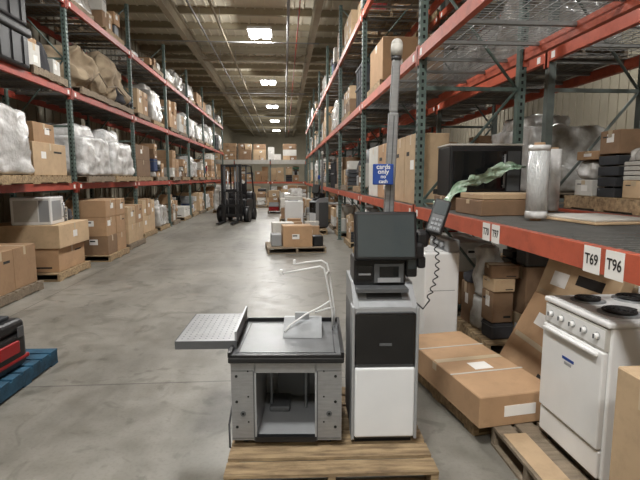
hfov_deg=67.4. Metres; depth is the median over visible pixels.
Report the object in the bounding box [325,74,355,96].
pallet
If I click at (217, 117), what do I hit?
pallet
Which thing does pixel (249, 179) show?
wooden pallet
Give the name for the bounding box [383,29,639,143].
wall
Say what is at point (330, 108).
wooden pallet
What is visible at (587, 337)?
electric stove
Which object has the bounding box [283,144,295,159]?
wooden pallet
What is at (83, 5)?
pallet
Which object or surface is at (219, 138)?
pallet
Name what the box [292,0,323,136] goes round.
beam
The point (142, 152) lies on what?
wooden pallet
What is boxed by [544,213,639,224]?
cardboard sheets
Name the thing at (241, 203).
forklift
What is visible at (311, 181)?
wooden pallet
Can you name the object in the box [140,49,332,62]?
beam
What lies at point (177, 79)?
pallet
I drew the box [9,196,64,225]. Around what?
air conditioner
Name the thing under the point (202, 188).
wooden pallet
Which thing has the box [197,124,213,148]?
pallet
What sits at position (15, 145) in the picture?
pallet
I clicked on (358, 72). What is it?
container
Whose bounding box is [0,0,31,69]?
storage tote
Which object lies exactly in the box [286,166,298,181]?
wooden pallet
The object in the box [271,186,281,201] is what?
wooden pallet
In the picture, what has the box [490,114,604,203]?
pallet
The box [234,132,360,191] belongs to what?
wall
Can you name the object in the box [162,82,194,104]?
pallet
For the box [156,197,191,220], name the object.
wooden pallet
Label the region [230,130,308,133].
beam
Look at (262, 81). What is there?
ceiling light
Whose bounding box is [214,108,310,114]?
beam
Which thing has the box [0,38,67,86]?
wooden pallet
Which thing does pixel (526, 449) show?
wooden pallet
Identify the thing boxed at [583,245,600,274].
label
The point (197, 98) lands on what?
wooden pallet
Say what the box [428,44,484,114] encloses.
pallet
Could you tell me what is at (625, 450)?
cardboard box
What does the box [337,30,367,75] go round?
wooden pallet
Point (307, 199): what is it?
wooden pallet
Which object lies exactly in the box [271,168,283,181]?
cardboard box
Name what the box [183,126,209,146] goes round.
pallet
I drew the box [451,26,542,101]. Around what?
pallet
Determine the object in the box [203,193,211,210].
pallet
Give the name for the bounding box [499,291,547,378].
carton
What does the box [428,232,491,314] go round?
wooden pallet
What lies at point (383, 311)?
kiosk
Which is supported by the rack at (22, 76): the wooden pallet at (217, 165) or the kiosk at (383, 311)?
the wooden pallet at (217, 165)
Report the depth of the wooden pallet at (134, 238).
11.50 m
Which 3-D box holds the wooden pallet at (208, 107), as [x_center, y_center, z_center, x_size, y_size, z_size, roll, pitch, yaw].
[-6.441,-6.928,25.806,1.100,0.707,1.371,-1,7,-4]
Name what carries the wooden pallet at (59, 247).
on the floor
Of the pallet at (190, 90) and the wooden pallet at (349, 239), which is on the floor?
the wooden pallet at (349, 239)
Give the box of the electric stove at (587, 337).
[539,286,639,479]
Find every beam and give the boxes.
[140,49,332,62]
[154,0,255,136]
[191,87,321,95]
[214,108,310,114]
[222,121,307,125]
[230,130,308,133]
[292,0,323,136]
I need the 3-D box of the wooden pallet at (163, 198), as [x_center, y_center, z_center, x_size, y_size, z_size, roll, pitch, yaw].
[-5.757,-1.120,17.370,1.150,1.071,1.018,-1,7,-4]
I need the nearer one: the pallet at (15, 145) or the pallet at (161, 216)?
the pallet at (15, 145)
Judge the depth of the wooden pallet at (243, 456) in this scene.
2.63 m
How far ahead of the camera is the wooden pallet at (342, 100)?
13.39 m
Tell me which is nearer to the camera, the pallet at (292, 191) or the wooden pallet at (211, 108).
the pallet at (292, 191)
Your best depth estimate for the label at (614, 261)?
2.06 m
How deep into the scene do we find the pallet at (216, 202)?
22.71 m
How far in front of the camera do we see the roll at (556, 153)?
4.30 m
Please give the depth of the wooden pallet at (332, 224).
15.39 m
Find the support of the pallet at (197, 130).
on the rack at (22, 76)
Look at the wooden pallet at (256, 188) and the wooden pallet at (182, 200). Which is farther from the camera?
the wooden pallet at (256, 188)
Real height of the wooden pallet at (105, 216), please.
1.225 m
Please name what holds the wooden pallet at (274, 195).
on the floor
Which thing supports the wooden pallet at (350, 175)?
in the rack at (541, 238)
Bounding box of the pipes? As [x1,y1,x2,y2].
[130,0,318,137]
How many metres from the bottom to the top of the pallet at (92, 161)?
1.191 m
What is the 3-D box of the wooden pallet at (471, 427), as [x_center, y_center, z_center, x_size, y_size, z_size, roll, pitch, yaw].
[1.115,1.127,3.650,0.500,0.130,1.050,-2,8,-13]
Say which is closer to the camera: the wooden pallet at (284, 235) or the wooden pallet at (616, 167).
the wooden pallet at (616, 167)
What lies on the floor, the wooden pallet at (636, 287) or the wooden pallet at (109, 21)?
the wooden pallet at (636, 287)
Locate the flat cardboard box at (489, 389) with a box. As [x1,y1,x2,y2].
[418,331,540,428]
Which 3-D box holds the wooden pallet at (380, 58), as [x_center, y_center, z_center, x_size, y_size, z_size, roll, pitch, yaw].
[1.392,-2.776,7.870,1.050,0.767,1.177,-1,7,-4]
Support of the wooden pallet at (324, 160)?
on the rack at (541, 238)
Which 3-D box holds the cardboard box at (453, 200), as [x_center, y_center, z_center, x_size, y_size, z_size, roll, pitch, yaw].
[1.600,-0.388,4.896,0.753,0.132,0.450,-1,7,-4]
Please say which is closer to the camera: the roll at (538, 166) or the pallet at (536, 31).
the roll at (538, 166)
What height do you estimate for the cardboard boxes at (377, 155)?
0.820 m
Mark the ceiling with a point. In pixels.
(147, 20)
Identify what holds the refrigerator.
on the floor
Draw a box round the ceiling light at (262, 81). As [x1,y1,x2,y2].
[260,79,275,84]
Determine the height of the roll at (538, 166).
0.560 m
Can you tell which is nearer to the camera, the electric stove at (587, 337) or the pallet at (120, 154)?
the electric stove at (587, 337)
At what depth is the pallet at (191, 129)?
20.49 m
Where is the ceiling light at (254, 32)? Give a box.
[247,19,271,38]
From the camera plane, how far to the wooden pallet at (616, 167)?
4.37 m
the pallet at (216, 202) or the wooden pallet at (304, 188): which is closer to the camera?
the pallet at (216, 202)
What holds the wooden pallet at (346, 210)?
on the floor
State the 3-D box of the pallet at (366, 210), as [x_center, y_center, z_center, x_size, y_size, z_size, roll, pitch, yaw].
[1.295,-0.166,10.145,1.050,1.030,1.096,-1,7,-4]
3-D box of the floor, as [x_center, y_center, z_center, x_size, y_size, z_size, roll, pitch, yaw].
[0.027,-1.540,25.584,15.600,0.200,61.400,-1,7,-4]
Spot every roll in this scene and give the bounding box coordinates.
[524,142,551,220]
[547,147,561,211]
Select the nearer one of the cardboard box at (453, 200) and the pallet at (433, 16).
the cardboard box at (453, 200)
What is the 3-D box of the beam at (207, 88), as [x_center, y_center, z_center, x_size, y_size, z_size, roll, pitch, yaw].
[-0.192,-8.492,27.652,15.208,0.400,0.100,-1,7,-4]
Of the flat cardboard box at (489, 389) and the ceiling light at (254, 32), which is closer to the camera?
the flat cardboard box at (489, 389)
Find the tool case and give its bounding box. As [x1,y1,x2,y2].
[0,316,29,376]
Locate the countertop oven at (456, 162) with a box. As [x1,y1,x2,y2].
[437,144,523,195]
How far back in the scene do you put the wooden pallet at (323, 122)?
19.40 m
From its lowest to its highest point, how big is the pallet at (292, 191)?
1.244 m
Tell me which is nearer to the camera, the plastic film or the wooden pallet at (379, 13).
the plastic film
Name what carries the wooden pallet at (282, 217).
on the floor
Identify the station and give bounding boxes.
[175,259,343,447]
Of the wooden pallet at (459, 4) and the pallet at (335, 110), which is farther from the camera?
the pallet at (335, 110)
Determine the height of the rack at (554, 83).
6.000 m
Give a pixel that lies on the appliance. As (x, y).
(293, 204)
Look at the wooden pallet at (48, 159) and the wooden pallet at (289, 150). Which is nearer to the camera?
the wooden pallet at (48, 159)
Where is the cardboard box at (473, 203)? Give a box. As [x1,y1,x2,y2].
[456,192,525,215]
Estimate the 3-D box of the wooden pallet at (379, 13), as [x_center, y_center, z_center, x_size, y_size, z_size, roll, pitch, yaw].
[1.290,-4.610,9.534,1.050,0.758,1.279,-1,7,-4]
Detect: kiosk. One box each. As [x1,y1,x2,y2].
[309,151,327,227]
[345,38,450,440]
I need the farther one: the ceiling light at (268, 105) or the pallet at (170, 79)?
the ceiling light at (268, 105)
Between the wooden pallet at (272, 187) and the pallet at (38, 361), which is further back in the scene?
the wooden pallet at (272, 187)
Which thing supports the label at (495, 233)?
attached to the rack at (541, 238)
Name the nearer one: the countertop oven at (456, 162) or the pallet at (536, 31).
the countertop oven at (456, 162)
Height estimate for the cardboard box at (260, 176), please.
1.016 m
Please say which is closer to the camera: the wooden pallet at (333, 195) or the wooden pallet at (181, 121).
the wooden pallet at (181, 121)
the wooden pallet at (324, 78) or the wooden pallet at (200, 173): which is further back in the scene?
the wooden pallet at (200, 173)
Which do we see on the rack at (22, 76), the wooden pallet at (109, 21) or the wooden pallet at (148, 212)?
the wooden pallet at (109, 21)
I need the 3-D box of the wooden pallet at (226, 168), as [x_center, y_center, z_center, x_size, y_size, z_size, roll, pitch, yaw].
[-6.170,-4.505,32.905,0.985,1.000,0.749,-1,7,-4]
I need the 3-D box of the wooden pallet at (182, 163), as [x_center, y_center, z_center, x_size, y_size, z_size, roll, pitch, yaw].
[-5.845,-2.777,18.903,1.150,0.842,1.282,-1,7,-4]
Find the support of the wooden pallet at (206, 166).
on the rack at (22, 76)
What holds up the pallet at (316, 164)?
on the rack at (541, 238)
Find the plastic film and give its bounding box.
[432,161,525,207]
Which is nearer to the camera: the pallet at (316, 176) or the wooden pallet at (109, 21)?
the wooden pallet at (109, 21)
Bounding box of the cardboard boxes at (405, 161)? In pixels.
[395,133,448,203]
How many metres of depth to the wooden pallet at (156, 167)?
14.85 m
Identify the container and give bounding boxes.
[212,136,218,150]
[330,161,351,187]
[355,60,412,113]
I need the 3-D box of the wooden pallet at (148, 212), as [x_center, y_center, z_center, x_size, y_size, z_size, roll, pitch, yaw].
[-5.435,-0.655,13.770,1.150,1.072,1.310,-1,7,-4]
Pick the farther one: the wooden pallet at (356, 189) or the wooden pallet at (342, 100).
the wooden pallet at (342, 100)
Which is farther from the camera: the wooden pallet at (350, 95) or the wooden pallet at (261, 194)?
the wooden pallet at (261, 194)
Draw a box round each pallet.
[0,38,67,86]
[0,104,39,184]
[0,219,90,281]
[0,243,43,306]
[0,348,57,403]
[17,42,132,114]
[25,0,93,22]
[27,121,71,183]
[44,122,114,182]
[55,0,123,46]
[63,198,129,261]
[92,128,136,181]
[103,88,150,121]
[115,49,162,77]
[115,144,152,180]
[124,82,163,127]
[124,198,157,237]
[125,204,145,249]
[134,69,175,88]
[139,144,167,180]
[140,100,178,133]
[150,68,184,96]
[153,159,189,179]
[154,201,170,230]
[155,114,187,137]
[155,194,180,224]
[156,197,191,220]
[157,150,180,180]
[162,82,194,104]
[172,120,202,143]
[172,196,198,216]
[176,92,202,110]
[176,156,198,179]
[176,192,205,213]
[177,112,195,140]
[180,102,206,113]
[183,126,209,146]
[189,105,212,118]
[191,164,204,179]
[193,154,215,179]
[193,160,210,179]
[193,191,213,208]
[196,108,217,122]
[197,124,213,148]
[201,187,214,193]
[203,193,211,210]
[206,115,221,125]
[211,131,222,151]
[213,153,220,159]
[213,185,232,212]
[216,164,220,177]
[223,143,237,159]
[223,387,438,479]
[225,167,236,181]
[238,144,251,159]
[242,168,252,181]
[253,144,265,159]
[254,186,266,201]
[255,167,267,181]
[256,189,268,207]
[265,221,325,253]
[268,147,280,159]
[268,189,288,213]
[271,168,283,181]
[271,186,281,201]
[280,197,305,220]
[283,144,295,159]
[283,188,306,197]
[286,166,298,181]
[287,185,306,194]
[287,218,322,235]
[302,198,311,223]
[310,170,312,183]
[315,103,324,119]
[315,160,317,181]
[315,170,317,183]
[317,156,337,184]
[320,92,333,110]
[320,122,337,142]
[320,192,341,201]
[322,76,343,104]
[323,107,355,139]
[323,159,332,182]
[323,162,330,186]
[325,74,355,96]
[328,47,355,85]
[328,201,342,203]
[328,204,349,224]
[329,207,335,229]
[330,100,366,135]
[334,204,372,236]
[335,157,360,188]
[336,100,377,129]
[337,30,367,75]
[341,85,382,123]
[341,161,368,190]
[342,9,392,58]
[344,214,353,247]
[353,150,368,193]
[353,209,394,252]
[356,0,418,36]
[367,36,447,100]
[373,0,433,3]
[416,0,491,39]
[418,373,539,435]
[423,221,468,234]
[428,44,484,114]
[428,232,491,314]
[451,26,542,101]
[457,3,502,7]
[457,244,548,353]
[469,136,491,143]
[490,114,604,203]
[490,422,597,479]
[493,0,627,81]
[563,129,639,215]
[632,285,638,292]
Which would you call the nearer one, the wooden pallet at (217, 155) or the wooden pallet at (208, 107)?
the wooden pallet at (208, 107)
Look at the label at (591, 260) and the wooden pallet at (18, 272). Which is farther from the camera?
the wooden pallet at (18, 272)
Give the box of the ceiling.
[105,0,496,132]
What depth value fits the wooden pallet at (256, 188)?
32.82 m
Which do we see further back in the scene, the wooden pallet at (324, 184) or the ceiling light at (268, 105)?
the ceiling light at (268, 105)
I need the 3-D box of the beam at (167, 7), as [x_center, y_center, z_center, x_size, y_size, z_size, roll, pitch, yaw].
[-5.159,-8.057,24.358,0.180,0.420,61.000,-1,7,-4]
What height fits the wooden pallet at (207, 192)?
0.938 m
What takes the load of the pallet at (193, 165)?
on the rack at (22, 76)
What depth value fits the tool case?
3.76 m
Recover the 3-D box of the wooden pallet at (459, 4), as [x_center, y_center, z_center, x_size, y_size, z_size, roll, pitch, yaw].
[2.853,-4.407,7.703,1.050,0.824,1.367,-1,7,-4]
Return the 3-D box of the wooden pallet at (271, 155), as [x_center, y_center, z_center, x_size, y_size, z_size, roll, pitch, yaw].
[-3.119,-5.858,32.956,0.884,0.970,0.749,-1,7,-4]
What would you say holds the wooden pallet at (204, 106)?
on the rack at (22, 76)
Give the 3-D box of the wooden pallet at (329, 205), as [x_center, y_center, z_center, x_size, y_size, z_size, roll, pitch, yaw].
[0.686,-0.958,17.698,1.050,0.665,1.247,-1,7,-4]
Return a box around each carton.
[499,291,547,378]
[536,259,634,295]
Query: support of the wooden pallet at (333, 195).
on the floor
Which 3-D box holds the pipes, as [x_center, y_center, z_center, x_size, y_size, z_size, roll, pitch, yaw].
[-3.763,-7.940,24.477,6.200,0.622,60.400,-1,7,-4]
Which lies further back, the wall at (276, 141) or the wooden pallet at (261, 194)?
the wall at (276, 141)
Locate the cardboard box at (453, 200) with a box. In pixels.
[434,195,460,209]
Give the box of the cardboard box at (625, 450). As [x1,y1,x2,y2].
[609,366,639,479]
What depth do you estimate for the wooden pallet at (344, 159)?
12.98 m
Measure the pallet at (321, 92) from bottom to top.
0.776 m
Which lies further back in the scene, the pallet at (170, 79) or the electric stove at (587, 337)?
the pallet at (170, 79)
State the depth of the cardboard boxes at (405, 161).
5.67 m
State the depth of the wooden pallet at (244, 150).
32.43 m
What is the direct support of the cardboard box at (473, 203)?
on the rack at (541, 238)
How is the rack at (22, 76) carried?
on the floor
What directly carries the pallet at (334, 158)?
on the rack at (541, 238)
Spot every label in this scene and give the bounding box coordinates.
[482,222,489,240]
[491,224,499,243]
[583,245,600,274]
[604,249,624,282]
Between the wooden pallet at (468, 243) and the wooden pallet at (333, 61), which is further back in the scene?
the wooden pallet at (333, 61)
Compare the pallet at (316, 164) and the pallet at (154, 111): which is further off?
the pallet at (316, 164)
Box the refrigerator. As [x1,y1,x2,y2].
[408,235,459,333]
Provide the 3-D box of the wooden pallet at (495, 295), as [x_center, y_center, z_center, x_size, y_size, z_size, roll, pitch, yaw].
[1.857,0.509,4.854,0.700,1.046,0.900,-1,7,-4]
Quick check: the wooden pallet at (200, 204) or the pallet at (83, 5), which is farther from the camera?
the wooden pallet at (200, 204)
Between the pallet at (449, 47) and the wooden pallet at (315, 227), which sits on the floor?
the wooden pallet at (315, 227)
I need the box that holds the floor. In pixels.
[0,192,639,479]
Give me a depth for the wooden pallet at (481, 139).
7.36 m
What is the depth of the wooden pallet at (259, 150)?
32.55 m
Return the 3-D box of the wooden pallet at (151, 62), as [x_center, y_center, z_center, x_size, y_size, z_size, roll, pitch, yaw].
[-5.570,-5.492,14.838,1.100,0.668,1.263,-1,7,-4]
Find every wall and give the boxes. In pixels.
[0,17,233,222]
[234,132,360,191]
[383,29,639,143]
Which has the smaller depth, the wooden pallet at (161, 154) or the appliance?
the appliance
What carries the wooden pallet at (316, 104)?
on the rack at (541, 238)
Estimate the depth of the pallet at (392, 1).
8.15 m
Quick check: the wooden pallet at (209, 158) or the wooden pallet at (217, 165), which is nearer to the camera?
the wooden pallet at (209, 158)
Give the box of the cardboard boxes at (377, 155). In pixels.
[369,143,394,198]
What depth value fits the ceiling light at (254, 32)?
15.36 m
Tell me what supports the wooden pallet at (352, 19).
on the rack at (541, 238)
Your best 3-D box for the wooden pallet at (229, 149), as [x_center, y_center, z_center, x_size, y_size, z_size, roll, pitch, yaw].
[-6.149,-5.959,32.719,0.966,1.230,0.749,-1,7,-4]
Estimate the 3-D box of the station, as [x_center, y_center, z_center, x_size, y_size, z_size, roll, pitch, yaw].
[-0.359,0.643,2.989,0.984,0.995,0.681,0,7,0]
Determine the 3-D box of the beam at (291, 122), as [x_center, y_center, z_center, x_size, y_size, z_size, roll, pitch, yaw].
[-1.372,-10.549,43.577,15.208,0.400,0.100,-1,7,-4]
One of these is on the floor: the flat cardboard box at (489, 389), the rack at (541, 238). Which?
the rack at (541, 238)
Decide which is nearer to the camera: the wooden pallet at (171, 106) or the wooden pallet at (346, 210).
the wooden pallet at (346, 210)
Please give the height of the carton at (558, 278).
1.013 m
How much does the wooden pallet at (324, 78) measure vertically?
0.896 m
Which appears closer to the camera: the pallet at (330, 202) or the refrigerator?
the refrigerator
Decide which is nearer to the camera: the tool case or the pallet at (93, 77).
the tool case
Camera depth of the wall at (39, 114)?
15.14 m
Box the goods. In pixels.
[64,207,72,220]
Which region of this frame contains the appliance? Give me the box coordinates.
[285,196,327,234]
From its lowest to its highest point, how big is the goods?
0.241 m
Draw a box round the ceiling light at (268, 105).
[266,104,277,107]
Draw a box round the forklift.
[216,164,256,224]
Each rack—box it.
[0,0,223,225]
[201,159,305,189]
[306,0,639,307]
[333,0,639,250]
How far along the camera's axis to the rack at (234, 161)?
32.42 m

